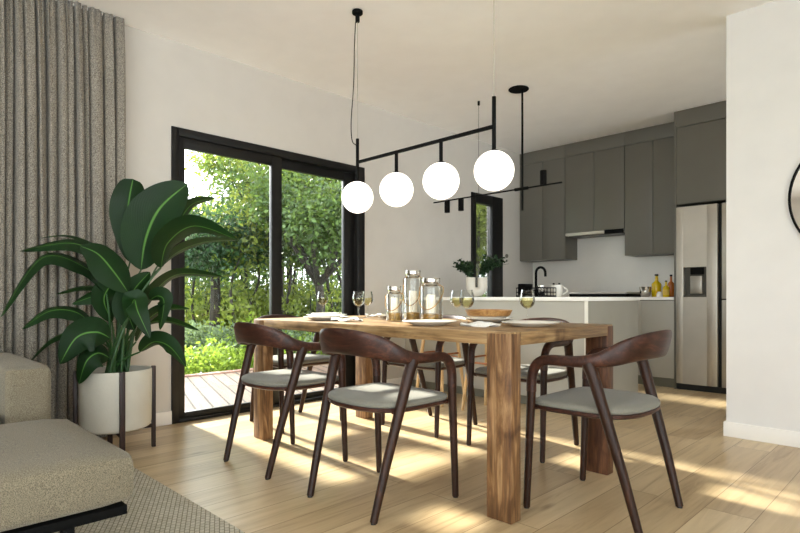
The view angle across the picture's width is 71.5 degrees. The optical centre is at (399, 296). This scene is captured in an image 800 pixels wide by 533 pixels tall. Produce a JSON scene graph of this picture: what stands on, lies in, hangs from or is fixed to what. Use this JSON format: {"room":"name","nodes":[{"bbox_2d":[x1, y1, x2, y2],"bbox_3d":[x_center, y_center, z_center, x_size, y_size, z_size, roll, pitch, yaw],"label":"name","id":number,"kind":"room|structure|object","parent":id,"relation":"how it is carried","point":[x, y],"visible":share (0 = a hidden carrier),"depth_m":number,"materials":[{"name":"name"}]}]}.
{"room":"dining room","nodes":[
{"label":"dining room","id":0,"kind":"room"},
{"bbox_2d":[124,25,532,412],"bbox_3d":[-2.043,-0.460,3.599,0.120,2.720,10.600,0,0,45],"label":"wall","id":1,"kind":"structure","parent":0,"point":[169,83],"depth_m":4.89,"materials":[{"name":"paint"}]},
{"bbox_2d":[171,126,364,423],"bbox_3d":[-1.007,-0.156,4.606,0.102,2.112,1.815,0,0,45],"label":"door","id":2,"kind":"structure","parent":1,"relation":"in","point":[182,139],"depth_m":4.54,"materials":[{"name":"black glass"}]},
{"bbox_2d":[139,377,401,429],"bbox_3d":[-2.852,0.853,2.696,0.014,0.095,8.180,0,0,45],"label":"baseboard","id":3,"kind":"structure","parent":1,"relation":"attached to","point":[162,418],"depth_m":3.90,"materials":[{"name":"paint"}]},
{"bbox_2d":[471,192,503,296],"bbox_3d":[1.035,-0.152,6.580,0.118,2.104,0.610,0,0,45],"label":"door","id":4,"kind":"structure","parent":1,"relation":"in","point":[486,210],"depth_m":6.64,"materials":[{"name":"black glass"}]},
{"bbox_2d":[68,0,774,153],"bbox_3d":[0.520,-1.895,1.036,7.370,0.150,10.840,0,0,45],"label":"ceiling","id":5,"kind":"structure","parent":0,"point":[591,69],"depth_m":4.14,"materials":[{"name":"paint"}]},
{"bbox_2d":[0,0,125,437],"bbox_3d":[-2.531,-0.465,2.924,0.129,2.707,2.068,0,0,45],"label":"curtain","id":6,"kind":"object","parent":5,"relation":"hanging from","point":[63,80],"visible":0.62,"depth_m":3.35,"materials":[{"name":"fabric"}]},
{"bbox_2d":[342,8,513,212],"bbox_3d":[0.101,-1.176,3.159,1.249,1.286,0.200,0,0,45],"label":"globe pendant","id":7,"kind":"object","parent":5,"relation":"hanging from","point":[494,169],"visible":1,"depth_m":3.00,"materials":[{"name":"white"}]},
{"bbox_2d":[433,85,561,212],"bbox_3d":[0.833,-1.287,5.058,1.405,1.064,0.176,0,0,45],"label":"pendant","id":8,"kind":"object","parent":5,"relation":"hanging from","point":[518,89],"visible":1,"depth_m":4.84,"materials":[{"name":"metal"}]},
{"bbox_2d":[101,384,799,532],"bbox_3d":[0.527,0.960,1.029,7.350,0.120,10.840,0,0,45],"label":"floor","id":9,"kind":"structure","parent":0,"point":[727,484],"depth_m":2.79,"materials":[{"name":"brown wood"}]},
{"bbox_2d":[0,352,50,424],"bbox_3d":[-2.516,0.504,1.938,0.914,0.792,2.097,0,0,45],"label":"sofa","id":10,"kind":"object","parent":9,"relation":"on","point":[25,384],"visible":0.53,"depth_m":2.32,"materials":[{"name":"fabric"}]},
{"bbox_2d":[73,365,155,450],"bbox_3d":[-1.651,0.656,3.228,0.323,0.487,0.323,0,0,9],"label":"plant stand","id":11,"kind":"object","parent":9,"relation":"on","point":[121,435],"visible":0.46,"depth_m":3.10,"materials":[{"name":"brown wood"}]},
{"bbox_2d":[0,178,237,434],"bbox_3d":[-1.533,0.024,3.212,1.208,1.470,0.454,0,0,-6],"label":"potted plant","id":12,"kind":"object","parent":11,"relation":"on","point":[147,224],"visible":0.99,"depth_m":3.13,"materials":[{"name":"green plant"}]},
{"bbox_2d":[55,468,244,532],"bbox_3d":[-1.290,0.893,0.491,3.720,0.011,3.270,0,0,45],"label":"area rug","id":13,"kind":"object","parent":9,"relation":"on","point":[153,507],"visible":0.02,"depth_m":2.23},
{"bbox_2d":[0,419,133,532],"bbox_3d":[-1.575,0.677,1.497,0.807,0.422,1.402,0,0,45],"label":"ottoman","id":14,"kind":"object","parent":13,"relation":"on","point":[56,475],"visible":1,"depth_m":1.62,"materials":[{"name":"fabric"}]},
{"bbox_2d":[223,322,347,479],"bbox_3d":[-0.643,0.515,3.055,0.556,0.769,0.498,0,0,45],"label":"dining chair","id":15,"kind":"object","parent":9,"relation":"on","point":[293,378],"visible":0.89,"depth_m":2.89,"materials":[{"name":"wood"}]},
{"bbox_2d":[249,314,340,432],"bbox_3d":[-0.767,0.515,4.020,0.556,0.769,0.498,0,0,-45],"label":"dining chair","id":16,"kind":"object","parent":9,"relation":"on","point":[312,359],"visible":0.27,"depth_m":3.97,"materials":[{"name":"brown wood"}]},
{"bbox_2d":[307,328,458,524],"bbox_3d":[-0.095,0.515,2.510,0.556,0.769,0.498,0,0,45],"label":"dining chair","id":17,"kind":"object","parent":9,"relation":"on","point":[376,397],"visible":1,"depth_m":2.38,"materials":[{"name":"brown wood"}]},
{"bbox_2d":[381,315,477,437],"bbox_3d":[0.222,0.515,3.905,0.556,0.769,0.498,0,0,45],"label":"dining chair","id":18,"kind":"object","parent":9,"relation":"on","point":[437,367],"visible":0.33,"depth_m":3.79,"materials":[{"name":"brown wood"}]},
{"bbox_2d":[254,315,612,524],"bbox_3d":[0.076,0.520,3.207,1.953,0.760,0.927,0,0,45],"label":"dining table","id":19,"kind":"object","parent":9,"relation":"on","point":[504,342],"visible":0.88,"depth_m":2.41,"materials":[{"name":"brown wood"}]},
{"bbox_2d":[317,292,327,305],"bbox_3d":[-0.555,0.051,3.977,0.081,0.178,0.081,0,0,45],"label":"wine glass","id":20,"kind":"object","parent":19,"relation":"on","point":[319,303],"visible":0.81,"depth_m":3.96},
{"bbox_2d":[303,316,348,320],"bbox_3d":[-0.446,0.128,3.345,0.272,0.022,0.272,0,0,45],"label":"dinner plate","id":21,"kind":"object","parent":19,"relation":"on","point":[308,317],"visible":0.77,"depth_m":3.25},
{"bbox_2d":[309,314,342,316],"bbox_3d":[-0.446,0.120,3.345,0.208,0.026,0.208,0,0,45],"label":"plate","id":22,"kind":"object","parent":21,"relation":"on","point":[313,315],"visible":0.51,"depth_m":3.27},
{"bbox_2d":[330,317,362,321],"bbox_3d":[-0.304,0.126,3.174,0.195,0.024,0.118,0,0,34],"label":"napkin","id":23,"kind":"object","parent":19,"relation":"on","point":[332,318],"visible":1,"depth_m":3.14,"materials":[{"name":"fabric"}]},
{"bbox_2d":[352,291,364,318],"bbox_3d":[-0.269,0.051,3.607,0.081,0.178,0.081,0,0,-16],"label":"wine glass","id":24,"kind":"object","parent":19,"relation":"on","point":[354,291],"visible":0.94,"depth_m":3.59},
{"bbox_2d":[352,291,364,305],"bbox_3d":[-0.269,0.011,3.607,0.081,0.098,0.081,0,0,-5],"label":"bowl","id":25,"kind":"object","parent":24,"relation":"on","point":[354,291],"depth_m":3.59,"materials":[{"name":"clear glass"}]},
{"bbox_2d":[362,291,372,316],"bbox_3d":[-0.225,0.051,3.845,0.081,0.178,0.081,0,0,34],"label":"wine glass","id":26,"kind":"object","parent":19,"relation":"on","point":[371,302],"visible":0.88,"depth_m":3.83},
{"bbox_2d":[362,291,372,305],"bbox_3d":[-0.225,0.011,3.845,0.081,0.098,0.081,0,0,34],"label":"bowl","id":27,"kind":"object","parent":26,"relation":"on","point":[371,302],"depth_m":3.83,"materials":[{"name":"clear glass"}]},
{"bbox_2d":[385,286,403,320],"bbox_3d":[-0.033,0.039,3.223,0.108,0.202,0.108,0,0,-24],"label":"glass lantern","id":28,"kind":"object","parent":19,"relation":"on","point":[393,316],"visible":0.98,"depth_m":3.20,"materials":[{"name":"clear glass"}]},
{"bbox_2d":[391,297,397,311],"bbox_3d":[-0.031,0.041,3.228,0.042,0.095,0.042,0,0,45],"label":"pillar candle","id":29,"kind":"object","parent":28,"relation":"on","point":[394,301],"visible":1,"depth_m":3.21,"materials":[{"name":"wax"}]},
{"bbox_2d":[402,270,422,319],"bbox_3d":[0.075,-0.009,3.297,0.122,0.297,0.122,0,0,-6],"label":"glass lantern","id":30,"kind":"object","parent":19,"relation":"on","point":[409,273],"visible":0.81,"depth_m":3.27,"materials":[{"name":"clear glass"}]},
{"bbox_2d":[409,289,416,311],"bbox_3d":[0.078,0.021,3.301,0.048,0.135,0.048,0,0,45],"label":"pillar candle","id":31,"kind":"object","parent":30,"relation":"on","point":[412,294],"visible":0.99,"depth_m":3.28,"materials":[{"name":"wax"}]},
{"bbox_2d":[402,319,455,325],"bbox_3d":[0.145,0.128,2.747,0.272,0.022,0.272,0,0,45],"label":"dinner plate","id":32,"kind":"object","parent":19,"relation":"on","point":[423,322],"visible":1,"depth_m":2.68,"materials":[{"name":"ceramic"}]},
{"bbox_2d":[419,278,443,319],"bbox_3d":[0.169,0.018,3.027,0.132,0.243,0.132,0,0,-29],"label":"glass lantern","id":33,"kind":"object","parent":19,"relation":"on","point":[425,281],"visible":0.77,"depth_m":3.00,"materials":[{"name":"clear glass"}]},
{"bbox_2d":[427,293,435,312],"bbox_3d":[0.171,0.032,3.032,0.052,0.112,0.052,0,0,45],"label":"pillar candle","id":34,"kind":"object","parent":33,"relation":"on","point":[431,298],"visible":1,"depth_m":3.01,"materials":[{"name":"wax"}]},
{"bbox_2d":[450,291,463,320],"bbox_3d":[0.337,0.051,3.284,0.081,0.178,0.081,0,0,39],"label":"wine glass","id":35,"kind":"object","parent":19,"relation":"on","point":[451,301],"visible":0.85,"depth_m":3.27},
{"bbox_2d":[450,291,463,306],"bbox_3d":[0.337,0.011,3.284,0.081,0.098,0.081,0,0,39],"label":"bowl","id":36,"kind":"object","parent":35,"relation":"on","point":[451,301],"depth_m":3.27,"materials":[{"name":"clear glass"}]},
{"bbox_2d":[459,290,473,322],"bbox_3d":[0.358,0.051,2.979,0.081,0.178,0.081,0,0,6],"label":"wine glass","id":37,"kind":"object","parent":19,"relation":"on","point":[472,293],"visible":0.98,"depth_m":2.97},
{"bbox_2d":[459,290,473,307],"bbox_3d":[0.358,0.011,2.979,0.081,0.098,0.081,0,0,6],"label":"bowl","id":38,"kind":"object","parent":37,"relation":"on","point":[460,298],"depth_m":2.96,"materials":[{"name":"clear glass"}]},
{"bbox_2d":[460,321,501,326],"bbox_3d":[0.382,0.128,2.645,0.195,0.027,0.118,0,0,16],"label":"napkin","id":39,"kind":"object","parent":19,"relation":"on","point":[477,323],"visible":0.94,"depth_m":2.61,"materials":[{"name":"fabric"}]},
{"bbox_2d":[465,317,512,321],"bbox_3d":[0.495,0.128,3.104,0.272,0.022,0.272,0,0,45],"label":"dinner plate","id":40,"kind":"object","parent":19,"relation":"on","point":[469,318],"visible":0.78,"depth_m":3.01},
{"bbox_2d":[470,316,507,318],"bbox_3d":[0.495,0.120,3.104,0.208,0.026,0.208,0,0,45],"label":"plate","id":41,"kind":"object","parent":40,"relation":"on","point":[474,317],"visible":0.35,"depth_m":3.03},
{"bbox_2d":[465,309,511,316],"bbox_3d":[0.495,0.089,3.104,0.264,0.036,0.264,0,0,45],"label":"wooden bowl","id":42,"kind":"object","parent":41,"relation":"on","point":[471,312],"visible":0.97,"depth_m":3.00,"materials":[{"name":"brown wood"}]},
{"bbox_2d":[519,290,534,319],"bbox_3d":[0.667,0.051,2.911,0.081,0.178,0.081,0,0,-10],"label":"wine glass","id":43,"kind":"object","parent":19,"relation":"on","point":[521,293],"visible":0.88,"depth_m":2.90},
{"bbox_2d":[519,290,534,307],"bbox_3d":[0.667,0.011,2.911,0.081,0.098,0.081,0,0,-10],"label":"bowl","id":44,"kind":"object","parent":43,"relation":"on","point":[521,293],"depth_m":2.90,"materials":[{"name":"clear glass"}]},
{"bbox_2d":[502,320,559,326],"bbox_3d":[0.619,0.128,2.634,0.272,0.022,0.272,0,0,45],"label":"dinner plate","id":45,"kind":"object","parent":19,"relation":"on","point":[518,323],"visible":1,"depth_m":2.57,"materials":[{"name":"ceramic"}]},
{"bbox_3d":[-0.495,0.128,3.748,0.272,0.022,0.272,0,0,45],"label":"dinner plate","id":46,"kind":"object","parent":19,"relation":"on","visible":0},
{"bbox_2d":[311,312,340,313],"bbox_3d":[-0.495,0.120,3.748,0.208,0.026,0.208,0,0,45],"label":"plate","id":47,"kind":"object","parent":46,"relation":"on","point":[321,312],"visible":0.35,"depth_m":3.68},
{"bbox_2d":[416,340,466,406],"bbox_3d":[0.346,0.576,4.773,0.328,0.652,0.328,0,0,45],"label":"bar stool","id":48,"kind":"object","parent":9,"relation":"on","point":[458,352],"visible":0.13,"depth_m":4.76,"materials":[{"name":"brown wood"}]},
{"bbox_2d":[461,343,486,410],"bbox_3d":[0.711,0.576,4.409,0.328,0.652,0.328,0,0,45],"label":"bar stool","id":49,"kind":"object","parent":9,"relation":"on","point":[485,355],"visible":0.07,"depth_m":4.47,"materials":[{"name":"brown wood"}]},
{"bbox_2d":[405,300,637,403],"bbox_3d":[1.068,0.466,5.240,1.956,0.868,0.940,0,0,45],"label":"kitchen island","id":50,"kind":"object","parent":9,"relation":"on","point":[623,315],"visible":0.3,"depth_m":4.64,"materials":[{"name":"paint"}]},
{"bbox_2d":[407,297,639,300],"bbox_3d":[1.071,0.015,5.235,1.968,0.031,0.962,0,0,45],"label":"island countertop","id":51,"kind":"structure","parent":50,"relation":"on","point":[425,298],"depth_m":4.59,"materials":[{"name":"white stone"}]},
{"bbox_2d":[466,277,486,296],"bbox_3d":[0.728,-0.093,5.283,0.204,0.185,0.093,0,0,0],"label":"vase","id":52,"kind":"object","parent":51,"relation":"on","point":[478,291],"visible":0.98,"depth_m":5.25,"materials":[{"name":"ceramic"}]},
{"bbox_2d":[453,258,474,276],"bbox_3d":[0.605,-0.278,5.295,0.220,0.186,0.380,0,0,3],"label":"sprigs","id":53,"kind":"object","parent":52,"relation":"on","point":[467,269],"visible":0.99,"depth_m":5.23,"materials":[{"name":"green plant"}]},
{"bbox_2d":[479,254,507,276],"bbox_3d":[0.889,-0.307,5.260,0.294,0.236,0.440,0,0,4],"label":"sprigs","id":54,"kind":"object","parent":52,"relation":"in","point":[487,265],"visible":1,"depth_m":5.22,"materials":[{"name":"green plant"}]},
{"bbox_2d":[516,284,556,296],"bbox_3d":[1.279,-0.062,5.226,0.330,0.125,0.180,0,0,45],"label":"dish rack","id":55,"kind":"object","parent":51,"relation":"on","point":[527,289],"visible":0.89,"depth_m":5.21,"materials":[{"name":"metal"}]},
{"bbox_2d":[516,287,555,294],"bbox_3d":[1.279,-0.051,5.226,0.327,0.078,0.178,0,0,45],"label":"wire basket","id":56,"kind":"object","parent":55,"relation":"on","point":[526,290],"depth_m":5.21,"materials":[{"name":"metal"}]},
{"bbox_2d":[516,295,556,296],"bbox_3d":[1.279,-0.008,5.226,0.330,0.016,0.180,0,0,45],"label":"tray","id":57,"kind":"object","parent":55,"relation":"on","point":[516,295],"depth_m":5.13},
{"bbox_2d":[537,285,544,294],"bbox_3d":[1.317,-0.062,5.189,0.072,0.090,0.072,0,0,45],"label":"steel cup","id":58,"kind":"object","parent":55,"relation":"in","point":[538,289],"visible":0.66,"depth_m":5.16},
{"bbox_2d":[534,266,546,293],"bbox_3d":[1.348,-0.151,5.431,0.167,0.302,0.044,0,0,0],"label":"kitchen faucet","id":59,"kind":"object","parent":51,"relation":"on","point":[539,267],"visible":0.68,"depth_m":5.42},
{"bbox_2d":[550,283,567,296],"bbox_3d":[1.526,-0.068,5.363,0.141,0.135,0.142,0,0,45],"label":"jug","id":60,"kind":"object","parent":51,"relation":"on","point":[559,288],"visible":0.86,"depth_m":5.31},
{"bbox_2d":[466,317,578,462],"bbox_3d":[0.762,0.515,3.365,0.556,0.769,0.498,0,0,45],"label":"dining chair","id":61,"kind":"object","parent":9,"relation":"on","point":[546,374],"visible":0.45,"depth_m":3.25,"materials":[{"name":"brown wood"}]},
{"bbox_2d":[523,330,682,532],"bbox_3d":[0.885,0.515,2.384,0.556,0.769,0.498,0,0,-45],"label":"dining chair","id":62,"kind":"object","parent":9,"relation":"on","point":[591,400],"visible":1,"depth_m":2.25,"materials":[{"name":"brown wood"}]},
{"bbox_2d":[638,300,642,383],"bbox_3d":[2.582,0.466,6.026,0.308,0.868,0.623,0,0,45],"label":"base cabinet","id":63,"kind":"object","parent":9,"relation":"on","point":[639,302],"visible":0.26,"depth_m":5.71,"materials":[{"name":"paint"}]},
{"bbox_2d":[641,300,673,387],"bbox_3d":[2.806,0.466,5.802,0.321,0.868,0.623,0,0,45],"label":"base cabinet","id":64,"kind":"object","parent":9,"relation":"on","point":[656,315],"visible":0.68,"depth_m":5.57,"materials":[{"name":"paint"}]},
{"bbox_2d":[674,101,725,388],"bbox_3d":[3.283,-0.459,5.314,1.038,2.717,0.637,0,0,45],"label":"tall cabinet","id":65,"kind":"object","parent":9,"relation":"on","point":[699,132],"visible":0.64,"depth_m":5.30,"materials":[{"name":"paint"}]},
{"bbox_2d":[676,202,725,393],"bbox_3d":[3.254,0.014,5.301,0.964,1.772,0.622,0,0,45],"label":"fridge","id":66,"kind":"object","parent":9,"relation":"on","point":[700,229],"visible":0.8,"depth_m":5.27,"materials":[{"name":"metal"}]},
{"bbox_3d":[1.755,0.466,6.853,0.628,0.868,0.623,0,0,45],"label":"base cabinet","id":67,"kind":"object","parent":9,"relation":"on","visible":0},
{"bbox_2d":[640,297,673,299],"bbox_3d":[2.217,0.015,6.378,1.971,0.031,0.629,0,0,45],"label":"countertop","id":68,"kind":"structure","parent":67,"relation":"on","point":[641,298],"depth_m":5.57,"materials":[{"name":"white stone"}]},
{"bbox_2d":[569,292,640,296],"bbox_3d":[2.323,-0.028,6.304,0.670,0.055,0.410,0,0,45],"label":"cooktop","id":69,"kind":"object","parent":68,"relation":"in","point":[571,294],"visible":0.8,"depth_m":6.12,"materials":[{"name":"glass"}]},
{"bbox_2d":[639,287,651,296],"bbox_3d":[2.600,-0.054,5.885,0.128,0.108,0.128,0,0,45],"label":"mixing bowl","id":70,"kind":"object","parent":68,"relation":"on","point":[644,291],"visible":0.86,"depth_m":5.84,"materials":[{"name":"metal"}]},
{"bbox_2d":[651,274,661,296],"bbox_3d":[2.752,-0.122,5.960,0.098,0.245,0.097,0,0,45],"label":"bottle","id":71,"kind":"object","parent":68,"relation":"on","point":[656,286],"visible":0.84,"depth_m":5.93,"materials":[{"name":"yellow glass"}]},
{"bbox_2d":[663,281,668,296],"bbox_3d":[2.747,-0.085,5.738,0.064,0.170,0.063,0,0,45],"label":"bottle","id":72,"kind":"object","parent":68,"relation":"on","point":[665,288],"visible":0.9,"depth_m":5.71,"materials":[{"name":"yellow glass"}]},
{"bbox_2d":[667,275,673,296],"bbox_3d":[2.847,-0.117,5.836,0.068,0.235,0.067,0,0,45],"label":"bottle","id":73,"kind":"object","parent":68,"relation":"on","point":[670,285],"visible":0.76,"depth_m":5.81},
{"bbox_2d":[726,0,799,431],"bbox_3d":[3.659,-0.460,2.139,4.250,2.720,0.120,0,0,45],"label":"wall","id":74,"kind":"structure","parent":0,"point":[763,41],"depth_m":3.46,"materials":[{"name":"paint"}]},
{"bbox_2d":[723,420,799,447],"bbox_3d":[3.649,0.853,2.139,4.264,0.095,0.134,0,0,45],"label":"baseboard","id":75,"kind":"structure","parent":74,"relation":"attached to","point":[730,429],"depth_m":3.44,"materials":[{"name":"paint"}]},
{"bbox_2d":[788,163,799,232],"bbox_3d":[2.627,-0.587,3.068,0.804,0.804,0.022,0,0,45],"label":"round mirror","id":76,"kind":"object","parent":74,"relation":"attached to","point":[794,188],"visible":1,"depth_m":3.33,"materials":[{"name":"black metal"}]},
{"bbox_2d":[791,169,799,228],"bbox_3d":[2.632,-0.587,3.073,0.781,0.781,0.008,0,0,45],"label":"mirror glass","id":77,"kind":"object","parent":76,"relation":"attached to","point":[795,181],"depth_m":3.33,"materials":[{"name":"silver metal"}]},
{"bbox_3d":[4.310,-0.460,4.826,7.370,2.720,0.120,0,0,45],"label":"wall","id":78,"kind":"structure","parent":0,"visible":0},
{"bbox_2d":[520,145,576,261],"bbox_3d":[1.856,-1.136,6.963,0.627,1.362,0.311,0,0,45],"label":"upper cabinet","id":79,"kind":"object","parent":78,"relation":"attached to","point":[543,238],"visible":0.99,"depth_m":6.82,"materials":[{"name":"paint"}]},
{"bbox_2d":[565,132,624,232],"bbox_3d":[2.331,-1.288,6.487,0.712,1.057,0.311,0,0,45],"label":"upper cabinet","id":80,"kind":"object","parent":78,"relation":"attached to","point":[594,168],"visible":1,"depth_m":6.36,"materials":[{"name":"paint"}]},
{"bbox_2d":[565,228,624,238],"bbox_3d":[2.328,-0.735,6.488,0.703,0.045,0.315,0,0,45],"label":"hood","id":81,"kind":"object","parent":80,"relation":"attached to","point":[613,232],"visible":0.88,"depth_m":6.42,"materials":[{"name":"metal"}]},
{"bbox_2d":[533,235,673,296],"bbox_3d":[2.442,-0.400,6.604,1.972,0.800,0.006,0,0,45],"label":"backsplash","id":82,"kind":"structure","parent":78,"relation":"attached to","point":[601,264],"depth_m":6.62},
{"bbox_2d":[625,122,673,256],"bbox_3d":[2.805,-1.136,6.013,0.622,1.362,0.311,0,0,45],"label":"upper cabinet","id":83,"kind":"object","parent":78,"relation":"attached to","point":[649,151],"visible":0.68,"depth_m":5.93,"materials":[{"name":"paint"}]},
{"label":"outside","id":84,"kind":"structure","parent":0,"visible":0},
{"bbox_2d":[185,364,337,410],"bbox_3d":[-1.895,0.995,5.431,2.240,0.130,13.000,0,0,45],"label":"floor","id":85,"kind":"structure","parent":84,"point":[206,391],"depth_m":5.59,"materials":[{"name":"wood"}]},
{"bbox_2d":[185,368,252,376],"bbox_3d":[-2.731,1.077,6.266,0.117,0.325,13.000,0,0,45],"label":"trim","id":86,"kind":"structure","parent":85,"relation":"attached to","point":[237,370],"depth_m":6.73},
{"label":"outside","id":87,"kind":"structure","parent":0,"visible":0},
{"bbox_3d":[-16.387,1.525,30.529,53.650,0.550,100.000,0,0,45],"label":"ground","id":88,"kind":"structure","parent":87,"visible":0},
{"bbox_2d":[185,200,234,329],"bbox_3d":[-4.358,-0.462,11.529,1.870,3.425,1.658,0,0,-15],"label":"sapling","id":89,"kind":"object","parent":88,"relation":"on","point":[187,278],"visible":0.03,"depth_m":11.48,"materials":[{"name":"green plant"}]},
{"bbox_2d":[185,186,238,331],"bbox_3d":[-3.851,-0.461,10.457,1.809,3.430,1.515,0,0,45],"label":"sapling","id":90,"kind":"object","parent":88,"relation":"on","point":[194,308],"visible":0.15,"depth_m":10.50,"materials":[{"name":"green plant"}]},
{"bbox_2d":[185,268,238,323],"bbox_3d":[-7.492,-0.622,19.139,4.422,5.052,4.244,0,0,-27],"label":"bush","id":91,"kind":"object","parent":88,"relation":"on","point":[238,268],"visible":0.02,"depth_m":18.55,"materials":[{"name":"green plant"}]},
{"bbox_2d":[185,314,245,373],"bbox_3d":[-3.045,0.844,8.619,1.990,1.141,2.103,0,0,11],"label":"shrub","id":92,"kind":"object","parent":88,"relation":"on","point":[196,334],"visible":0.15,"depth_m":8.33,"materials":[{"name":"green plant"}]},
{"bbox_2d":[185,271,262,334],"bbox_3d":[-4.465,0.403,11.797,3.001,2.137,3.230,0,0,45],"label":"bush","id":93,"kind":"object","parent":88,"relation":"on","point":[187,312],"visible":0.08,"depth_m":11.50,"materials":[{"name":"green plant"}]},
{"bbox_2d":[185,273,266,332],"bbox_3d":[-3.875,0.443,12.549,2.986,2.336,2.930,0,0,11],"label":"bush","id":94,"kind":"object","parent":88,"relation":"on","point":[226,282],"visible":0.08,"depth_m":11.82,"materials":[{"name":"green plant"}]},
{"bbox_2d":[199,190,258,303],"bbox_3d":[-3.572,-0.646,12.047,1.618,3.796,1.744,0,0,4],"label":"sapling","id":95,"kind":"object","parent":88,"relation":"on","point":[246,275],"visible":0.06,"depth_m":12.08,"materials":[{"name":"green plant"}]},
{"bbox_2d":[186,183,292,283],"bbox_3d":[-3.877,-0.738,13.873,3.660,3.985,4.014,0,0,-29],"label":"tree","id":96,"kind":"object","parent":88,"relation":"on","point":[186,183],"visible":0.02,"depth_m":13.97,"materials":[{"name":"green plant"}]},
{"bbox_2d":[185,169,296,335],"bbox_3d":[-3.598,-0.492,10.149,3.127,3.494,3.318,0,0,17],"label":"tree","id":97,"kind":"object","parent":88,"relation":"on","point":[199,257],"visible":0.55,"depth_m":9.59,"materials":[{"name":"green plant"}]},
{"bbox_2d":[195,178,288,335],"bbox_3d":[-2.651,-0.342,9.704,1.431,3.194,1.625,0,0,45],"label":"sapling","id":98,"kind":"object","parent":88,"relation":"on","point":[231,316],"visible":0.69,"depth_m":9.48,"materials":[{"name":"green plant"}]},
{"bbox_2d":[186,309,303,370],"bbox_3d":[-2.534,0.792,8.946,2.221,1.201,2.310,0,0,38],"label":"shrub","id":99,"kind":"object","parent":88,"relation":"on","point":[253,312],"visible":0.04,"depth_m":8.48,"materials":[{"name":"green plant"}]},
{"bbox_2d":[196,207,293,303],"bbox_3d":[-5.241,-0.937,19.040,4.179,5.394,4.340,0,0,-21],"label":"bush","id":100,"kind":"object","parent":88,"relation":"on","point":[215,207],"visible":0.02,"depth_m":18.37,"materials":[{"name":"green plant"}]},
{"bbox_2d":[197,152,292,284],"bbox_3d":[-3.103,-1.615,13.244,4.542,5.771,3.938,0,0,-40],"label":"tree","id":101,"kind":"object","parent":88,"relation":"on","point":[287,273],"visible":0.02,"depth_m":12.99,"materials":[{"name":"green plant"}]},
{"bbox_2d":[208,178,285,321],"bbox_3d":[-2.666,-0.439,10.255,1.859,3.385,1.755,0,0,45],"label":"sapling","id":102,"kind":"object","parent":88,"relation":"on","point":[254,293],"visible":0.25,"depth_m":10.30,"materials":[{"name":"green plant"}]},
{"bbox_2d":[185,321,321,374],"bbox_3d":[-1.388,0.943,8.476,2.178,1.212,10.842,0,0,45],"label":"hedge","id":103,"kind":"object","parent":88,"relation":"on","point":[213,360],"visible":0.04,"depth_m":7.24,"materials":[{"name":"green plant"}]},
{"bbox_2d":[206,275,315,335],"bbox_3d":[-2.935,0.468,12.285,2.729,2.029,3.438,0,0,-13],"label":"bush","id":104,"kind":"object","parent":88,"relation":"on","point":[264,296],"visible":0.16,"depth_m":11.38,"materials":[{"name":"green plant"}]},
{"bbox_2d":[185,151,340,329],"bbox_3d":[-2.435,-1.286,10.932,3.992,5.081,3.560,0,0,-23],"label":"tree","id":105,"kind":"object","parent":88,"relation":"on","point":[198,161],"visible":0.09,"depth_m":10.18,"materials":[{"name":"green plant"}]},
{"bbox_2d":[189,155,341,312],"bbox_3d":[-1.176,-0.940,9.718,4.788,4.410,3.828,0,0,27],"label":"tree","id":106,"kind":"object","parent":88,"relation":"on","point":[319,214],"visible":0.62,"depth_m":8.93,"materials":[{"name":"green plant"}]},
{"bbox_2d":[223,186,336,297],"bbox_3d":[-4.124,-1.570,20.326,4.372,6.437,4.182,0,0,-1],"label":"bush","id":107,"kind":"object","parent":88,"relation":"on","point":[297,275],"visible":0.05,"depth_m":20.35,"materials":[{"name":"green plant"}]},
{"bbox_2d":[237,311,329,355],"bbox_3d":[-1.595,0.794,8.921,2.146,1.168,2.295,0,0,14],"label":"shrub","id":108,"kind":"object","parent":88,"relation":"on","point":[291,333],"visible":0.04,"depth_m":8.54,"materials":[{"name":"green plant"}]},
{"bbox_2d":[235,271,341,335],"bbox_3d":[-1.955,0.422,11.996,3.343,2.255,2.998,0,0,45],"label":"bush","id":109,"kind":"object","parent":88,"relation":"on","point":[308,285],"visible":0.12,"depth_m":11.82,"materials":[{"name":"green plant"}]},
{"bbox_2d":[257,183,323,330],"bbox_3d":[-1.793,-0.581,10.289,1.804,3.664,1.767,0,0,45],"label":"sapling","id":110,"kind":"object","parent":88,"relation":"on","point":[286,307],"visible":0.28,"depth_m":10.19,"materials":[{"name":"green plant"}]},
{"bbox_2d":[284,247,313,314],"bbox_3d":[-2.167,-0.604,11.866,1.734,3.718,1.765,0,0,45],"label":"sapling","id":111,"kind":"object","parent":88,"relation":"on","point":[294,271],"visible":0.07,"depth_m":11.94,"materials":[{"name":"green plant"}]},
{"bbox_2d":[283,259,341,306],"bbox_3d":[-2.563,-1.396,19.452,4.250,6.576,4.191,0,0,45],"label":"bush","id":112,"kind":"object","parent":88,"relation":"on","point":[323,269],"visible":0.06,"depth_m":19.07,"materials":[{"name":"green plant"}]},
{"bbox_2d":[297,306,336,354],"bbox_3d":[-0.899,0.692,9.013,2.217,1.211,2.107,0,0,-16],"label":"shrub","id":113,"kind":"object","parent":88,"relation":"on","point":[302,337],"visible":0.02,"depth_m":8.73,"materials":[{"name":"green plant"}]},
{"bbox_2d":[297,271,341,312],"bbox_3d":[-1.325,0.330,12.980,3.023,2.193,2.808,0,0,-9],"label":"bush","id":114,"kind":"object","parent":88,"relation":"on","point":[333,284],"visible":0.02,"depth_m":12.68,"materials":[{"name":"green plant"}]},
{"bbox_2d":[312,183,341,313],"bbox_3d":[-1.314,-0.550,10.767,1.757,3.607,1.780,0,0,20],"label":"sapling","id":115,"kind":"object","parent":88,"relation":"on","point":[331,308],"visible":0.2,"depth_m":10.66,"materials":[{"name":"green plant"}]},
{"bbox_2d":[324,263,341,304],"bbox_3d":[-1.206,-0.799,12.424,1.831,4.108,1.885,0,0,45],"label":"sapling","id":116,"kind":"object","parent":88,"relation":"on","point":[337,272],"visible":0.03,"depth_m":12.40,"materials":[{"name":"green plant"}]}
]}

